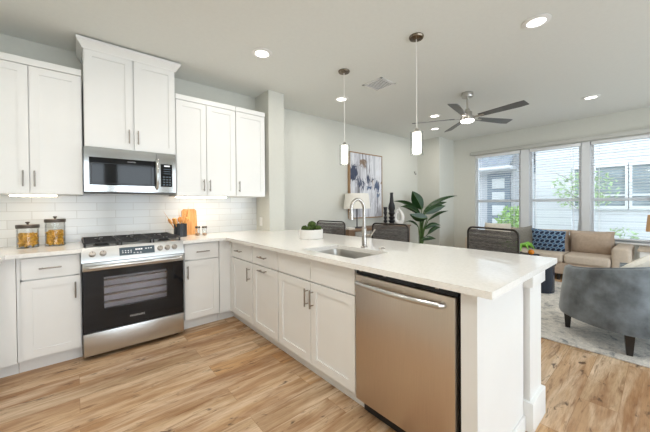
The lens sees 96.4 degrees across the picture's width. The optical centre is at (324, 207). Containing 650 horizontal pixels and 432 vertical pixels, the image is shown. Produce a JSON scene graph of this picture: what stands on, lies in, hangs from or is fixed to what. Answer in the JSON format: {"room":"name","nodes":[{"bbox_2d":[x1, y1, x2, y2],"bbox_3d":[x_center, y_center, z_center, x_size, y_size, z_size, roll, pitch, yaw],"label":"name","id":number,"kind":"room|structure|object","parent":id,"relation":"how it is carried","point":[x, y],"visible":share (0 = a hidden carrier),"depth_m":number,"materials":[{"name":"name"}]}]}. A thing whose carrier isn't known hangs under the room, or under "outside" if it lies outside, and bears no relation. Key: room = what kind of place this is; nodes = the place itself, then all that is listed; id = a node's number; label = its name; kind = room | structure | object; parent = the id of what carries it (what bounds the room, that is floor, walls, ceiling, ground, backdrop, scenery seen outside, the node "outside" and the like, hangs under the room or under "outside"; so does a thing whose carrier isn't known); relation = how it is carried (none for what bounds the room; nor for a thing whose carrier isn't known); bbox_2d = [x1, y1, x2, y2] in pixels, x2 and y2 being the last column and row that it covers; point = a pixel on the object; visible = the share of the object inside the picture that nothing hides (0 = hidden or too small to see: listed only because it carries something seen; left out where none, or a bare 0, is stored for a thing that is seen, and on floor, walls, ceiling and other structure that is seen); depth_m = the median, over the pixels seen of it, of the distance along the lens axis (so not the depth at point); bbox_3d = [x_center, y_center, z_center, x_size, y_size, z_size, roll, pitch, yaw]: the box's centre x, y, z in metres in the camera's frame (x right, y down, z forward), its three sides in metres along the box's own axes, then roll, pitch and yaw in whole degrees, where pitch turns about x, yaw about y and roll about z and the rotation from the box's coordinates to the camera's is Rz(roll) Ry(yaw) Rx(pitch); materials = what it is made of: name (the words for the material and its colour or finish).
{"room":"kitchen","nodes":[
{"label":"kitchen","id":0,"kind":"room"},
{"bbox_2d":[0,33,254,334],"bbox_3d":[-2.177,-0.128,3.194,2.943,2.737,0.315,-1,1,-41],"label":"wall","id":1,"kind":"structure","parent":0,"point":[8,44],"depth_m":2.80,"materials":[{"name":"paint"}]},
{"bbox_2d":[0,52,82,195],"bbox_3d":[-2.489,-0.658,2.459,0.662,1.093,0.376,-1,1,-41],"label":"upper cabinet","id":2,"kind":"object","parent":1,"relation":"attached to","point":[41,101],"visible":1,"depth_m":2.38,"materials":[{"name":"white paint"}]},
{"bbox_2d":[8,194,56,195],"bbox_3d":[-2.407,-0.102,2.405,0.282,0.018,0.061,-1,1,-41],"label":"light","id":3,"kind":"object","parent":2,"relation":"attached to","point":[8,194],"visible":0.98,"depth_m":2.38,"materials":[{"name":"paint"}]},
{"bbox_2d":[0,153,256,246],"bbox_3d":[-2.072,-0.106,3.071,2.943,0.866,0.008,-1,1,-41],"label":"backsplash","id":4,"kind":"structure","parent":1,"relation":"attached to","point":[87,215],"depth_m":2.99,"materials":[{"name":"tile"}]},
{"bbox_2d":[76,34,180,154],"bbox_3d":[-1.939,-1.011,2.902,0.824,0.939,0.416,-1,1,-41],"label":"upper cabinet","id":5,"kind":"object","parent":1,"relation":"attached to","point":[129,95],"visible":0.98,"depth_m":2.74,"materials":[{"name":"white paint"}]},
{"bbox_2d":[83,146,175,194],"bbox_3d":[-1.921,-0.338,2.878,0.724,0.396,0.472,-1,1,-41],"label":"microwave oven","id":6,"kind":"object","parent":1,"relation":"attached to","point":[105,170],"visible":1,"depth_m":2.71,"materials":[{"name":"metal"}]},
{"bbox_2d":[169,93,235,196],"bbox_3d":[-1.415,-0.666,3.378,0.655,1.074,0.376,-1,1,-41],"label":"upper cabinet","id":7,"kind":"object","parent":1,"relation":"attached to","point":[204,129],"visible":0.96,"depth_m":3.23,"materials":[{"name":"white paint"}]},
{"bbox_2d":[175,196,226,197],"bbox_3d":[-1.386,-0.119,3.278,0.544,0.018,0.061,-1,1,-41],"label":"light","id":8,"kind":"object","parent":7,"relation":"attached to","point":[175,196],"visible":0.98,"depth_m":3.24,"materials":[{"name":"paint"}]},
{"bbox_2d":[234,107,264,196],"bbox_3d":[-1.015,-0.673,3.719,0.392,1.074,0.376,-1,1,-41],"label":"upper cabinet","id":9,"kind":"object","parent":1,"relation":"attached to","point":[249,124],"visible":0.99,"depth_m":3.60,"materials":[{"name":"white paint"}]},
{"bbox_2d":[255,90,284,230],"bbox_3d":[-0.852,-0.147,4.085,0.230,2.737,0.682,-1,1,-41],"label":"wall pier","id":10,"kind":"object","parent":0,"point":[271,207],"visible":0.43,"depth_m":3.82,"materials":[{"name":"paint"}]},
{"bbox_2d":[0,0,649,140],"bbox_3d":[1.965,-1.580,2.103,8.160,0.120,7.350,-1,1,-41],"label":"ceiling","id":11,"kind":"structure","parent":0,"point":[482,47],"depth_m":2.76,"materials":[{"name":"paint"}]},
{"bbox_2d":[251,48,271,58],"bbox_3d":[-0.614,-1.499,2.831,0.200,0.011,0.200,-1,1,-41],"label":"recessed light","id":12,"kind":"object","parent":11,"relation":"in","point":[263,53],"visible":1,"depth_m":2.82,"materials":[{"name":"paint"}]},
{"bbox_2d":[334,96,348,101],"bbox_3d":[0.231,-1.518,4.074,0.200,0.011,0.200,-1,1,-41],"label":"recessed light","id":13,"kind":"object","parent":11,"relation":"in","point":[339,98],"visible":0.92,"depth_m":4.05,"materials":[{"name":"paint"}]},
{"bbox_2d":[338,68,349,164],"bbox_3d":[0.215,-0.995,3.232,0.128,1.043,0.128,-1,1,-41],"label":"pendant light","id":14,"kind":"object","parent":11,"relation":"hanging from","point":[344,148],"visible":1,"depth_m":3.21,"materials":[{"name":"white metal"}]},
{"bbox_2d":[363,77,395,90],"bbox_3d":[0.669,-1.520,3.590,0.280,0.008,0.295,-1,1,-41],"label":"ceiling vent","id":15,"kind":"object","parent":11,"relation":"in","point":[380,83],"visible":1,"depth_m":3.58,"materials":[{"name":"metal"}]},
{"bbox_2d":[409,32,423,155],"bbox_3d":[0.813,-0.989,2.579,0.128,1.052,0.128,-1,1,-41],"label":"pendant light","id":16,"kind":"object","parent":11,"relation":"hanging from","point":[416,37],"visible":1,"depth_m":2.56,"materials":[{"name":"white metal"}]},
{"bbox_2d":[428,114,440,117],"bbox_3d":[1.847,-1.540,4.889,0.200,0.011,0.200,-1,1,-41],"label":"recessed light","id":17,"kind":"object","parent":11,"relation":"in","point":[432,115],"visible":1,"depth_m":4.87,"materials":[{"name":"paint"}]},
{"bbox_2d":[412,91,528,131],"bbox_3d":[1.919,-1.341,3.860,1.363,0.392,1.352,-1,1,-41],"label":"ceiling fan","id":18,"kind":"object","parent":11,"relation":"hanging from","point":[467,117],"visible":1,"depth_m":3.83,"materials":[{"name":"silver metal"}]},
{"bbox_2d":[522,13,551,28],"bbox_3d":[1.725,-1.514,2.373,0.200,0.011,0.200,-1,1,-41],"label":"recessed light","id":19,"kind":"object","parent":11,"relation":"in","point":[536,21],"visible":1,"depth_m":2.36,"materials":[{"name":"paint"}]},
{"bbox_2d":[582,94,600,99],"bbox_3d":[3.740,-1.548,4.086,0.200,0.011,0.200,-1,1,-41],"label":"recessed light","id":20,"kind":"object","parent":11,"relation":"in","point":[589,97],"visible":1,"depth_m":4.08,"materials":[{"name":"paint"}]},
{"bbox_2d":[0,273,649,431],"bbox_3d":[1.989,1.257,2.131,8.160,0.080,7.350,-1,1,-41],"label":"floor","id":21,"kind":"structure","parent":0,"point":[223,375],"depth_m":1.95,"materials":[{"name":"brown wood"}]},
{"bbox_2d":[0,259,18,377],"bbox_3d":[-2.445,0.815,1.808,0.692,0.883,1.423,-1,1,-41],"label":"base cabinet","id":22,"kind":"object","parent":21,"relation":"on","point":[9,365],"visible":0.53,"depth_m":2.12,"materials":[{"name":"white paint"}]},
{"bbox_2d":[0,242,81,262],"bbox_3d":[-2.294,0.356,1.905,1.074,0.030,1.476,-1,1,-41],"label":"countertop","id":23,"kind":"structure","parent":22,"relation":"on","point":[12,252],"depth_m":2.28,"materials":[{"name":"white stone"}]},
{"bbox_2d":[15,221,39,248],"bbox_3d":[-2.490,0.227,2.434,0.146,0.220,0.146,-1,1,-41],"label":"pasta jar","id":24,"kind":"object","parent":23,"relation":"on","point":[27,225],"visible":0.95,"depth_m":2.40,"materials":[{"name":"clear glass"}]},
{"bbox_2d":[17,232,38,247],"bbox_3d":[-2.487,0.270,2.436,0.131,0.128,0.133,-1,1,-41],"label":"pasta","id":25,"kind":"object","parent":24,"relation":"in","point":[24,239],"visible":1,"depth_m":2.40,"materials":[{"name":"yellow food"}]},
{"bbox_2d":[44,216,65,246],"bbox_3d":[-2.378,0.205,2.562,0.144,0.260,0.144,-1,1,-41],"label":"pasta jar","id":26,"kind":"object","parent":23,"relation":"on","point":[54,220],"visible":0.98,"depth_m":2.52,"materials":[{"name":"clear glass"}]},
{"bbox_2d":[47,229,63,245],"bbox_3d":[-2.377,0.262,2.560,0.134,0.140,0.132,-1,1,-41],"label":"pasta","id":27,"kind":"object","parent":26,"relation":"in","point":[54,237],"visible":1,"depth_m":2.53,"materials":[{"name":"yellow food"}]},
{"bbox_2d":[16,253,82,372],"bbox_3d":[-2.303,0.808,2.462,0.367,0.883,0.623,-1,1,-41],"label":"base cabinet","id":28,"kind":"object","parent":21,"relation":"on","point":[49,290],"visible":0.94,"depth_m":2.25,"materials":[{"name":"white paint"}]},
{"bbox_2d":[80,232,183,357],"bbox_3d":[-1.843,0.763,2.791,0.762,0.958,0.712,-1,1,-41],"label":"gas range","id":29,"kind":"object","parent":21,"relation":"on","point":[133,284],"visible":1,"depth_m":2.57,"materials":[{"name":"silver metal"}]},
{"bbox_2d":[80,236,182,248],"bbox_3d":[-1.878,0.335,2.824,0.762,0.022,0.613,-1,1,-41],"label":"cooktop","id":30,"kind":"object","parent":29,"relation":"in","point":[152,243],"depth_m":2.63,"materials":[{"name":"metal"}]},
{"bbox_2d":[82,253,183,334],"bbox_3d":[-1.701,0.731,2.624,0.750,0.567,0.274,-1,1,-41],"label":"oven","id":31,"kind":"object","parent":29,"relation":"in","point":[122,292],"depth_m":2.57,"materials":[{"name":"silver metal"}]},
{"bbox_2d":[183,241,218,328],"bbox_3d":[-1.438,0.793,3.200,0.352,0.883,0.623,-1,1,-41],"label":"base cabinet","id":32,"kind":"object","parent":21,"relation":"on","point":[200,260],"visible":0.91,"depth_m":2.99,"materials":[{"name":"white paint"}]},
{"bbox_2d":[217,240,237,319],"bbox_3d":[-1.033,0.786,3.543,0.703,0.883,0.621,-1,1,-41],"label":"base cabinet","id":33,"kind":"object","parent":21,"relation":"on","point":[225,247],"visible":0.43,"depth_m":3.16,"materials":[{"name":"white paint"}]},
{"bbox_2d":[232,242,259,333],"bbox_3d":[-0.644,0.787,3.130,0.623,0.883,0.508,-1,1,-41],"label":"base cabinet","id":34,"kind":"object","parent":21,"relation":"on","point":[242,259],"visible":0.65,"depth_m":2.94,"materials":[{"name":"white paint"}]},
{"bbox_2d":[253,246,285,351],"bbox_3d":[-0.329,0.788,2.761,0.622,0.883,0.460,-1,1,-41],"label":"base cabinet","id":35,"kind":"object","parent":21,"relation":"on","point":[265,266],"visible":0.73,"depth_m":2.57,"materials":[{"name":"white paint"}]},
{"bbox_2d":[278,252,363,406],"bbox_3d":[0.106,0.790,2.252,0.623,0.883,0.878,-1,1,-41],"label":"base cabinet","id":36,"kind":"object","parent":21,"relation":"on","point":[317,299],"visible":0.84,"depth_m":2.00,"materials":[{"name":"white paint"}]},
{"bbox_2d":[177,230,556,299],"bbox_3d":[-0.182,0.332,2.545,1.458,0.030,3.247,-1,1,-41],"label":"countertop","id":37,"kind":"structure","parent":36,"relation":"on","point":[485,274],"depth_m":1.78,"materials":[{"name":"white stone"}]},
{"bbox_2d":[174,223,186,236],"bbox_3d":[-1.596,0.249,3.208,0.129,0.145,0.130,-1,1,-41],"label":"utensil crock","id":38,"kind":"object","parent":37,"relation":"on","point":[181,229],"visible":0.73,"depth_m":3.16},
{"bbox_2d":[172,218,177,226],"bbox_3d":[-1.611,0.213,3.152,0.042,0.199,0.089,0,1,14],"label":"wooden utensil","id":39,"kind":"object","parent":38,"relation":"in","point":[174,220],"visible":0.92,"depth_m":3.12,"materials":[{"name":"brown wood"}]},
{"bbox_2d":[178,209,182,223],"bbox_3d":[-1.571,0.153,3.146,0.048,0.316,0.135,-1,1,-4],"label":"wooden utensil","id":40,"kind":"object","parent":38,"relation":"in","point":[180,219],"visible":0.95,"depth_m":3.15,"materials":[{"name":"brown wood"}]},
{"bbox_2d":[181,209,197,234],"bbox_3d":[-1.603,0.171,3.436,0.164,0.304,0.066,-1,1,-41],"label":"cutting board","id":41,"kind":"object","parent":37,"relation":"on","point":[192,222],"visible":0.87,"depth_m":3.44,"materials":[{"name":"brown wood"}]},
{"bbox_2d":[195,226,199,235],"bbox_3d":[-1.451,0.267,3.312,0.054,0.106,0.054,-1,1,-41],"label":"spice jar","id":42,"kind":"object","parent":37,"relation":"on","point":[196,234],"visible":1,"depth_m":3.31,"materials":[{"name":"clear glass"}]},
{"bbox_2d":[202,226,206,235],"bbox_3d":[-1.378,0.266,3.322,0.054,0.106,0.054,-1,1,-41],"label":"spice jar","id":43,"kind":"object","parent":37,"relation":"on","point":[205,234],"visible":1,"depth_m":3.31,"materials":[{"name":"clear glass"}]},
{"bbox_2d":[299,229,322,239],"bbox_3d":[-0.140,0.266,2.957,0.240,0.092,0.240,-1,1,-41],"label":"bowl","id":44,"kind":"object","parent":37,"relation":"on","point":[303,234],"visible":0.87,"depth_m":2.85,"materials":[{"name":"white ceramic"}]},
{"bbox_2d":[308,221,315,229],"bbox_3d":[-0.133,0.184,2.963,0.091,0.094,0.093,-1,1,-41],"label":"moss ball","id":45,"kind":"object","parent":44,"relation":"on","point":[312,224],"visible":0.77,"depth_m":2.93,"materials":[{"name":"green plant"}]},
{"bbox_2d":[316,248,375,258],"bbox_3d":[0.145,0.448,2.140,0.414,0.198,0.598,-1,1,-41],"label":"sink","id":46,"kind":"object","parent":37,"relation":"in","point":[339,252],"visible":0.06,"depth_m":2.35,"materials":[{"name":"metal"}]},
{"bbox_2d":[349,198,375,247],"bbox_3d":[0.284,0.120,2.279,0.214,0.391,0.078,-1,1,-12],"label":"kitchen faucet","id":47,"kind":"object","parent":37,"relation":"on","point":[365,235],"visible":1,"depth_m":2.28,"materials":[{"name":"silver metal"}]},
{"bbox_2d":[316,220,345,234],"bbox_3d":[-0.077,0.694,3.486,0.477,1.054,0.493,0,1,41],"label":"bar stool","id":48,"kind":"object","parent":21,"relation":"on","point":[325,223],"visible":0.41,"depth_m":3.63,"materials":[{"name":"metal"}]},
{"bbox_2d":[335,224,410,241],"bbox_3d":[0.949,0.775,5.493,1.780,0.835,0.446,-1,1,-41],"label":"sideboard","id":49,"kind":"object","parent":21,"relation":"on","point":[357,232],"visible":0.1,"depth_m":5.04,"materials":[{"name":"brown wood"}]},
{"bbox_2d":[343,193,369,227],"bbox_3d":[0.570,0.057,5.184,0.480,0.612,0.480,-1,1,-41],"label":"table lamp","id":50,"kind":"object","parent":49,"relation":"on","point":[349,197],"visible":0.84,"depth_m":5.01,"materials":[{"name":"fabric"}]},
{"bbox_2d":[383,207,386,224],"bbox_3d":[1.185,0.172,5.697,0.101,0.362,0.101,-1,1,-41],"label":"candlestick","id":51,"kind":"object","parent":49,"relation":"on","point":[385,208],"visible":0.78,"depth_m":5.67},
{"bbox_2d":[388,192,394,222],"bbox_3d":[1.336,0.025,5.825,0.182,0.652,0.182,-1,1,-41],"label":"candlestick","id":52,"kind":"object","parent":49,"relation":"on","point":[391,207],"visible":0.91,"depth_m":5.79,"materials":[{"name":"black wood"}]},
{"bbox_2d":[394,207,404,223],"bbox_3d":[1.500,0.173,5.913,0.237,0.359,0.088,0,1,14],"label":"ring vase","id":53,"kind":"object","parent":49,"relation":"on","point":[402,217],"visible":0.88,"depth_m":5.88,"materials":[{"name":"white ceramic"}]},
{"bbox_2d":[372,223,408,241],"bbox_3d":[0.511,0.695,2.918,0.493,1.054,0.477,-1,1,-41],"label":"bar stool","id":54,"kind":"object","parent":21,"relation":"on","point":[403,235],"visible":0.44,"depth_m":3.04,"materials":[{"name":"metal"}]},
{"bbox_2d":[354,270,460,431],"bbox_3d":[0.576,0.792,1.663,0.664,0.883,0.612,-1,1,-41],"label":"dishwasher","id":55,"kind":"object","parent":21,"relation":"on","point":[408,334],"visible":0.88,"depth_m":1.44,"materials":[{"name":"silver metal"}]},
{"bbox_2d":[459,296,460,431],"bbox_3d":[0.619,0.752,1.699,0.550,0.760,0.604,-1,1,-41],"label":"dishwasher side","id":56,"kind":"object","parent":55,"relation":"in","point":[459,296],"depth_m":1.30,"materials":[{"name":"black plastic"}]},
{"bbox_2d":[394,191,453,243],"bbox_3d":[2.139,0.409,6.235,1.355,1.531,0.380,0,1,4],"label":"potted plant","id":57,"kind":"object","parent":21,"relation":"on","point":[417,201],"visible":0.81,"depth_m":6.16,"materials":[{"name":"green plant"}]},
{"bbox_2d":[461,283,525,431],"bbox_3d":[0.040,0.789,2.367,0.600,0.883,2.556,-1,1,-41],"label":"peninsula end panel","id":58,"kind":"object","parent":21,"relation":"on","point":[491,330],"visible":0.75,"depth_m":1.31,"materials":[{"name":"white paint"}]},
{"bbox_2d":[467,226,519,253],"bbox_3d":[1.179,0.695,2.338,0.493,1.054,0.477,-1,1,-23],"label":"bar stool","id":59,"kind":"object","parent":21,"relation":"on","point":[474,241],"visible":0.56,"depth_m":2.40,"materials":[{"name":"metal"}]},
{"bbox_2d":[523,270,545,431],"bbox_3d":[1.136,0.786,1.743,0.252,0.883,0.253,-1,1,-41],"label":"post","id":60,"kind":"object","parent":21,"relation":"on","point":[534,392],"visible":0.32,"depth_m":1.61,"materials":[{"name":"white paint"}]},
{"bbox_2d":[465,226,634,279],"bbox_3d":[3.855,0.775,5.225,0.830,0.792,2.310,-1,1,-41],"label":"sofa","id":61,"kind":"object","parent":21,"relation":"on","point":[595,249],"visible":0.38,"depth_m":4.62,"materials":[{"name":"beige fabric"}]},
{"bbox_2d":[485,222,510,241],"bbox_3d":[3.368,0.506,5.643,0.173,0.423,0.460,-1,1,-41],"label":"throw pillow","id":62,"kind":"object","parent":61,"relation":"on","point":[493,225],"visible":0.32,"depth_m":5.58,"materials":[{"name":"beige fabric"}]},
{"bbox_2d":[511,225,532,246],"bbox_3d":[3.659,0.551,5.365,0.171,0.466,0.504,-1,1,-41],"label":"throw pillow","id":63,"kind":"object","parent":61,"relation":"on","point":[525,233],"visible":0.46,"depth_m":5.28,"materials":[{"name":"grey fabric"}]},
{"bbox_2d":[520,247,568,261],"bbox_3d":[3.819,0.815,5.122,0.640,0.145,0.692,-1,1,-41],"label":"seat cushion","id":64,"kind":"object","parent":61,"relation":"on","point":[560,256],"depth_m":4.83,"materials":[{"name":"beige fabric"}]},
{"bbox_2d":[532,228,565,251],"bbox_3d":[3.852,0.573,5.017,0.168,0.425,0.507,-1,1,-41],"label":"throw pillow","id":65,"kind":"object","parent":61,"relation":"on","point":[549,240],"visible":0.95,"depth_m":4.96,"materials":[{"name":"blue fabric"}]},
{"bbox_2d":[529,229,569,251],"bbox_3d":[3.977,0.574,5.256,0.282,0.394,0.710,-1,1,-41],"label":"cushion","id":66,"kind":"object","parent":61,"relation":"on","point":[567,237],"depth_m":5.00,"materials":[{"name":"blue fabric"}]},
{"bbox_2d":[564,251,610,267],"bbox_3d":[4.225,0.816,4.647,0.640,0.145,0.542,-1,1,-41],"label":"seat cushion","id":67,"kind":"object","parent":61,"relation":"on","point":[595,259],"depth_m":4.50,"materials":[{"name":"beige fabric"}]},
{"bbox_2d":[569,230,614,254],"bbox_3d":[4.383,0.576,4.781,0.282,0.394,0.560,-1,1,-41],"label":"cushion","id":68,"kind":"object","parent":61,"relation":"on","point":[589,242],"depth_m":4.69,"materials":[{"name":"beige fabric"}]},
{"bbox_2d":[541,281,649,367],"bbox_3d":[3.193,1.190,3.226,2.485,0.012,3.950,-1,1,-41],"label":"area rug","id":69,"kind":"object","parent":21,"relation":"on","point":[581,335],"visible":0.1,"depth_m":2.69,"materials":[{"name":"grey carpet"}]},
{"bbox_2d":[479,248,539,255],"bbox_3d":[2.901,0.959,4.837,0.570,0.422,0.980,-1,1,-41],"label":"coffee table","id":70,"kind":"object","parent":69,"relation":"on","point":[523,253],"visible":0.09,"depth_m":4.62,"materials":[{"name":"black wood"}]},
{"bbox_2d":[503,240,534,253],"bbox_3d":[3.048,0.651,4.697,0.516,0.193,0.537,-1,1,-41],"label":"potted plant","id":71,"kind":"object","parent":70,"relation":"on","point":[526,244],"visible":0.23,"depth_m":4.56,"materials":[{"name":"green plant"}]},
{"bbox_2d":[541,264,555,293],"bbox_3d":[3.061,0.977,4.119,0.336,0.397,0.336,-1,1,-41],"label":"table","id":72,"kind":"object","parent":69,"relation":"on","point":[548,286],"visible":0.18,"depth_m":3.97,"materials":[{"name":"blue paint"}]},
{"bbox_2d":[559,262,649,356],"bbox_3d":[2.735,0.825,2.620,0.872,0.737,0.786,-1,1,-6],"label":"barrel armchair","id":73,"kind":"object","parent":69,"relation":"on","point":[616,300],"visible":0.94,"depth_m":2.41,"materials":[{"name":"grey fabric"}]},
{"bbox_2d":[620,255,649,267],"bbox_3d":[2.818,0.605,2.595,0.449,0.439,0.138,-1,1,-6],"label":"throw pillow","id":74,"kind":"object","parent":73,"relation":"on","point":[644,261],"visible":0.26,"depth_m":2.54,"materials":[{"name":"beige fabric"}]},
{"bbox_2d":[637,246,649,257],"bbox_3d":[4.850,0.886,4.132,0.520,0.575,0.535,-1,1,-41],"label":"side table","id":75,"kind":"object","parent":21,"relation":"on","point":[644,250],"visible":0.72,"depth_m":4.15,"materials":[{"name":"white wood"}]},
{"bbox_2d":[646,215,649,231],"bbox_3d":[4.823,0.354,4.123,0.370,0.490,0.370,-1,1,-41],"label":"table lamp","id":76,"kind":"object","parent":75,"relation":"on","point":[648,216],"visible":1,"depth_m":4.19,"materials":[{"name":"beige fabric"}]},
{"bbox_2d":[284,108,417,242],"bbox_3d":[0.602,-0.175,5.644,4.007,2.737,0.200,-1,1,-41],"label":"wall","id":77,"kind":"structure","parent":0,"point":[315,181],"depth_m":5.08,"materials":[{"name":"paint"}]},
{"bbox_2d":[348,151,382,218],"bbox_3d":[0.794,-0.418,5.636,0.940,1.240,0.058,-1,1,-41],"label":"painting","id":78,"kind":"object","parent":77,"relation":"attached to","point":[364,170],"visible":0.79,"depth_m":5.63,"materials":[{"name":"paper"}]},
{"bbox_2d":[417,137,453,246],"bbox_3d":[2.617,-0.205,7.008,0.830,2.737,0.745,-1,1,-41],"label":"wall","id":79,"kind":"structure","parent":0,"point":[435,168],"depth_m":6.65,"materials":[{"name":"paint"}]},
{"bbox_2d":[454,107,649,259],"bbox_3d":[5.263,-0.202,4.436,0.150,2.737,6.605,-1,1,-41],"label":"wall","id":80,"kind":"structure","parent":0,"point":[464,164],"depth_m":5.99,"materials":[{"name":"paint"}]},
{"bbox_2d":[476,153,520,231],"bbox_3d":[3.728,-0.296,6.254,0.080,1.715,0.885,-1,1,-41],"label":"window","id":81,"kind":"structure","parent":80,"relation":"in","point":[478,200],"depth_m":6.53,"materials":[{"name":"white plastic"}]},
{"bbox_2d":[475,151,520,230],"bbox_3d":[3.675,-0.309,6.209,0.053,1.683,0.865,-1,1,-41],"label":"window blind","id":82,"kind":"object","parent":81,"relation":"attached to","point":[512,152],"visible":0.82,"depth_m":6.14,"materials":[{"name":"white plastic"}]},
{"bbox_2d":[521,149,529,226],"bbox_3d":[4.045,-0.295,5.851,0.140,1.715,0.140,-1,1,-41],"label":"trim","id":83,"kind":"structure","parent":80,"relation":"attached to","point":[525,154],"depth_m":5.80,"materials":[{"name":"white paint"}]},
{"bbox_2d":[530,143,581,230],"bbox_3d":[4.362,-0.294,5.511,0.080,1.715,0.788,-1,1,-41],"label":"window","id":84,"kind":"structure","parent":80,"relation":"in","point":[532,200],"depth_m":5.52,"materials":[{"name":"white plastic"}]},
{"bbox_2d":[529,143,580,229],"bbox_3d":[4.310,-0.307,5.467,0.053,1.683,0.768,-1,1,-41],"label":"window blind","id":85,"kind":"object","parent":84,"relation":"attached to","point":[575,144],"visible":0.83,"depth_m":5.43,"materials":[{"name":"white plastic"}]},
{"bbox_2d":[470,128,649,155],"bbox_3d":[4.283,-1.197,5.394,0.070,0.075,3.080,-1,1,-41],"label":"window header","id":86,"kind":"object","parent":80,"relation":"attached to","point":[646,130],"visible":1,"depth_m":5.24,"materials":[{"name":"white paint"}]},
{"bbox_2d":[475,233,649,245],"bbox_3d":[4.271,0.580,5.497,0.100,0.030,2.845,-1,1,-41],"label":"trim","id":87,"kind":"structure","parent":80,"relation":"attached to","point":[616,242],"depth_m":4.64,"materials":[{"name":"paint"}]},
{"bbox_2d":[582,142,589,230],"bbox_3d":[4.639,-0.293,5.157,0.140,1.715,0.111,-1,1,-41],"label":"trim","id":88,"kind":"structure","parent":80,"relation":"attached to","point":[585,145],"depth_m":5.11,"materials":[{"name":"white paint"}]},
{"bbox_2d":[590,138,649,242],"bbox_3d":[4.957,-0.292,4.816,0.080,1.715,0.821,-1,1,-41],"label":"window","id":89,"kind":"structure","parent":80,"relation":"in","point":[592,187],"depth_m":5.08,"materials":[{"name":"white plastic"}]},
{"bbox_2d":[591,134,649,241],"bbox_3d":[4.905,-0.305,4.771,0.053,1.683,0.801,-1,1,-41],"label":"window blind","id":90,"kind":"object","parent":89,"relation":"attached to","point":[599,142],"visible":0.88,"depth_m":4.79,"materials":[{"name":"white plastic"}]},
{"label":"outside","id":91,"kind":"structure","parent":0,"visible":0},
{"bbox_3d":[11.890,1.342,11.482,19.040,0.100,30.000,-1,1,-41],"label":"ground","id":92,"kind":"structure","parent":91,"visible":0},
{"bbox_2d":[494,205,518,226],"bbox_3d":[4.991,0.652,7.707,0.963,1.471,0.918,-1,1,-41],"label":"shrub","id":93,"kind":"object","parent":92,"relation":"on","point":[511,212],"visible":0.23,"depth_m":7.67,"materials":[{"name":"green plant"}]},
{"bbox_2d":[479,152,534,229],"bbox_3d":[5.508,-2.026,11.096,3.157,6.750,4.280,-1,1,-41],"label":"house","id":94,"kind":"structure","parent":92,"relation":"on","point":[485,217],"depth_m":9.39,"materials":[{"name":"white paint"}]},
{"bbox_2d":[551,171,619,230],"bbox_3d":[6.017,0.224,6.778,0.835,2.329,1.225,-1,1,-41],"label":"young tree","id":95,"kind":"object","parent":92,"relation":"on","point":[599,195],"visible":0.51,"depth_m":6.75,"materials":[{"name":"green plant"}]},
{"bbox_2d":[534,138,649,239],"bbox_3d":[10.081,-2.012,5.790,3.100,6.750,9.710,-1,1,-41],"label":"house","id":96,"kind":"structure","parent":92,"relation":"on","point":[639,209],"depth_m":7.21,"materials":[{"name":"white"}]},
{"bbox_2d":[610,227,639,238],"bbox_3d":[6.615,0.908,6.462,0.426,0.956,0.674,-1,1,-41],"label":"shrub","id":97,"kind":"object","parent":92,"relation":"on","point":[627,229],"visible":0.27,"depth_m":6.38,"materials":[{"name":"green plant"}]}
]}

